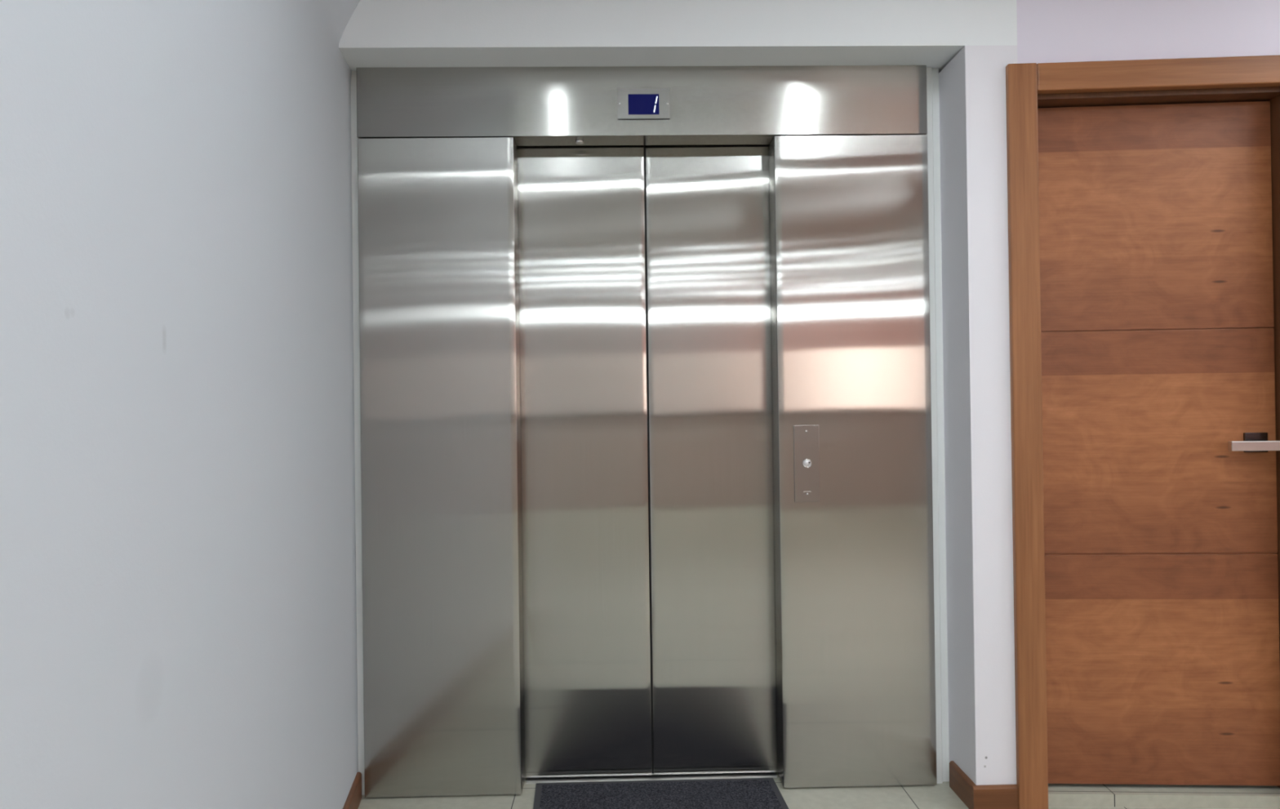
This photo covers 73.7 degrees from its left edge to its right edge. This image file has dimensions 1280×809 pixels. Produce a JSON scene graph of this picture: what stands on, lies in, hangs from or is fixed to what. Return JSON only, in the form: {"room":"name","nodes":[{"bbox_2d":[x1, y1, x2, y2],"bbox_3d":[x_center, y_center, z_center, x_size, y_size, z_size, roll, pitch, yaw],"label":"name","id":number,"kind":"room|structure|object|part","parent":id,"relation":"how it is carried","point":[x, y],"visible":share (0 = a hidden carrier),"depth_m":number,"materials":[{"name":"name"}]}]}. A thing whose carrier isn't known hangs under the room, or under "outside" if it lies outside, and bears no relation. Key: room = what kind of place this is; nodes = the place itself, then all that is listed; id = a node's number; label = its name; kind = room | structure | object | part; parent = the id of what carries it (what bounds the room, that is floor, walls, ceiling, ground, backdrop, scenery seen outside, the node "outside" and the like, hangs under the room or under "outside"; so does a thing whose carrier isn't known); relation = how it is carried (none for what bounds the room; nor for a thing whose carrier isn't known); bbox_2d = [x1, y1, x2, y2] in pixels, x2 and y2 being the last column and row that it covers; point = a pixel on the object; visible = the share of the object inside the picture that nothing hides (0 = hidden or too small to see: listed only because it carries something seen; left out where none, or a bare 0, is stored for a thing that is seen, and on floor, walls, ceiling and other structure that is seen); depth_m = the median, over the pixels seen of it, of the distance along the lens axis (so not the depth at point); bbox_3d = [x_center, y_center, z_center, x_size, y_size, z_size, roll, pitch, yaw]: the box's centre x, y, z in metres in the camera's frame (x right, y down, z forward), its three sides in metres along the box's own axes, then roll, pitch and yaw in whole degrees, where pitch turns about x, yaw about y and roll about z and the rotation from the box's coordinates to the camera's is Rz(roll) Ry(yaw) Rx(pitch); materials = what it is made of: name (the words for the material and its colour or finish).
{"room":"lobby","nodes":[
{"label":"lobby","id":0,"kind":"room"},
{"bbox_2d":[0,0,359,808],"bbox_3d":[-0.706,-0.121,1.783,0.389,2.620,2.294,-1,0,-9],"label":"wall","id":1,"kind":"structure","parent":0,"point":[178,602],"depth_m":1.18,"materials":[{"name":"white paint"}]},
{"bbox_2d":[342,772,361,808],"bbox_3d":[-0.694,1.149,1.622,0.013,0.078,1.971,-1,0,-9],"label":"baseboard","id":2,"kind":"structure","parent":1,"relation":"attached to","point":[353,799],"depth_m":2.50,"materials":[{"name":"brown wood"}]},
{"bbox_2d":[350,71,364,795],"bbox_3d":[-0.873,0.085,2.637,0.040,2.222,0.040,-1,0,-1],"label":"trim","id":3,"kind":"structure","parent":1,"relation":"attached to","point":[353,76],"depth_m":2.62,"materials":[{"name":"silver metal"}]},
{"bbox_2d":[338,0,1017,72],"bbox_3d":[0.004,-1.229,2.678,2.160,0.414,0.473,-1,0,-1],"label":"lintel","id":4,"kind":"object","parent":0,"point":[378,33],"visible":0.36,"depth_m":2.45,"materials":[{"name":"white paint"}]},
{"bbox_2d":[358,772,1242,808],"bbox_3d":[0.747,1.193,-1.384,7.400,0.080,8.800,-1,0,-1],"label":"floor","id":5,"kind":"structure","parent":0,"point":[939,796],"depth_m":2.55,"materials":[{"name":"tile"}]},
{"bbox_2d":[355,65,937,797],"bbox_3d":[0.023,0.074,2.698,1.745,2.220,0.199,-1,0,-1],"label":"elevator","id":6,"kind":"object","parent":5,"relation":"on","point":[646,451],"visible":1,"depth_m":2.62,"materials":[{"name":"metal"}]},
{"bbox_3d":[-0.611,0.188,2.640,0.473,1.998,0.100,-1,0,-1],"label":"panel","id":7,"kind":"part","parent":6,"relation":"part of","materials":[{"name":"metal"}]},
{"bbox_3d":[-0.191,0.153,2.724,0.431,2.052,0.032,-1,0,-1],"label":"door","id":8,"kind":"part","parent":6,"relation":"part of","materials":[{"name":"metal"}]},
{"bbox_3d":[0.011,-0.930,2.625,1.745,0.213,0.030,-1,0,-1],"label":"header panel","id":9,"kind":"part","parent":6,"relation":"part of","materials":[{"name":"metal"}]},
{"bbox_3d":[0.011,-0.920,2.608,0.160,0.092,0.002,-1,0,-1],"label":"indicator plate","id":10,"kind":"part","parent":6,"relation":"part of","materials":[{"name":"metal"}]},
{"bbox_3d":[0.037,1.183,2.722,0.792,0.002,0.078,-1,0,-1],"label":"sill","id":11,"kind":"part","parent":6,"relation":"part of","materials":[{"name":"silver metal"}]},
{"bbox_3d":[0.242,0.148,2.734,0.424,2.052,0.032,-1,0,-1],"label":"door","id":12,"kind":"part","parent":6,"relation":"part of","materials":[{"name":"metal"}]},
{"bbox_3d":[0.511,0.181,2.615,0.077,0.235,0.003,-1,0,-1],"label":"call plate","id":13,"kind":"part","parent":6,"relation":"part of","materials":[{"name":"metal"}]},
{"bbox_3d":[0.661,0.172,2.669,0.472,1.998,0.100,-1,0,-1],"label":"panel","id":14,"kind":"part","parent":6,"relation":"part of","materials":[{"name":"metal"}]},
{"bbox_2d":[533,777,788,808],"bbox_3d":[0.075,1.178,2.267,0.780,0.007,0.820,-1,0,-1],"label":"doormat","id":15,"kind":"object","parent":5,"relation":"on","point":[757,793],"visible":1,"depth_m":2.57,"materials":[{"name":"grey rubber"}]},
{"bbox_2d":[938,44,1017,785],"bbox_3d":[1.039,0.068,2.693,0.185,2.206,0.473,-1,0,-1],"label":"wall pier","id":16,"kind":"object","parent":5,"relation":"on","point":[980,583],"visible":0.67,"depth_m":2.46,"materials":[{"name":"white paint"}]},
{"bbox_2d":[926,66,949,783],"bbox_3d":[0.914,0.061,2.671,0.065,2.222,0.052,-1,0,-1],"label":"trim","id":17,"kind":"structure","parent":16,"relation":"attached to","point":[932,74],"depth_m":2.65,"materials":[{"name":"silver metal"}]},
{"bbox_2d":[949,760,975,808],"bbox_3d":[0.957,1.132,2.533,0.013,0.078,0.169,-1,0,-1],"label":"baseboard reveal","id":18,"kind":"structure","parent":16,"relation":"attached to","point":[960,783],"depth_m":2.53,"materials":[{"name":"brown wood"}]},
{"bbox_2d":[971,784,1018,808],"bbox_3d":[1.020,1.131,2.444,0.134,0.078,0.013,-1,0,-1],"label":"baseboard","id":19,"kind":"object","parent":16,"relation":"attached to","point":[996,796],"visible":1,"depth_m":2.44,"materials":[{"name":"brown wood"}]},
{"bbox_2d":[1016,0,1279,63],"bbox_3d":[2.653,-0.161,2.457,3.100,2.620,0.160,-1,0,3],"label":"wall","id":20,"kind":"structure","parent":0,"point":[1049,31],"depth_m":2.44,"materials":[{"name":"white paint"}]},
{"bbox_2d":[1005,54,1279,808],"bbox_3d":[1.505,0.091,2.506,0.867,2.146,0.182,-1,0,3],"label":"door","id":21,"kind":"structure","parent":20,"relation":"in","point":[1144,195],"depth_m":2.50,"materials":[{"name":"brown wood"}]},
{"bbox_3d":[1.109,0.096,2.453,0.082,2.146,0.034,-1,0,3],"label":"architrave","id":22,"kind":"part","parent":21,"relation":"part of","materials":[{"name":"brown wood"}]},
{"bbox_3d":[1.524,-0.943,2.436,0.774,0.080,0.034,-1,0,3],"label":"architrave","id":23,"kind":"part","parent":21,"relation":"part of","materials":[{"name":"brown wood"}]},
{"bbox_3d":[1.766,0.118,2.456,0.158,0.028,0.058,-1,0,3],"label":"lever","id":24,"kind":"part","parent":21,"relation":"part of","materials":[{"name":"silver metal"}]},
{"bbox_3d":[1.795,0.111,2.488,0.064,0.057,0.010,-1,0,3],"label":"handle","id":25,"kind":"part","parent":21,"relation":"part of","materials":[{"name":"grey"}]}
]}

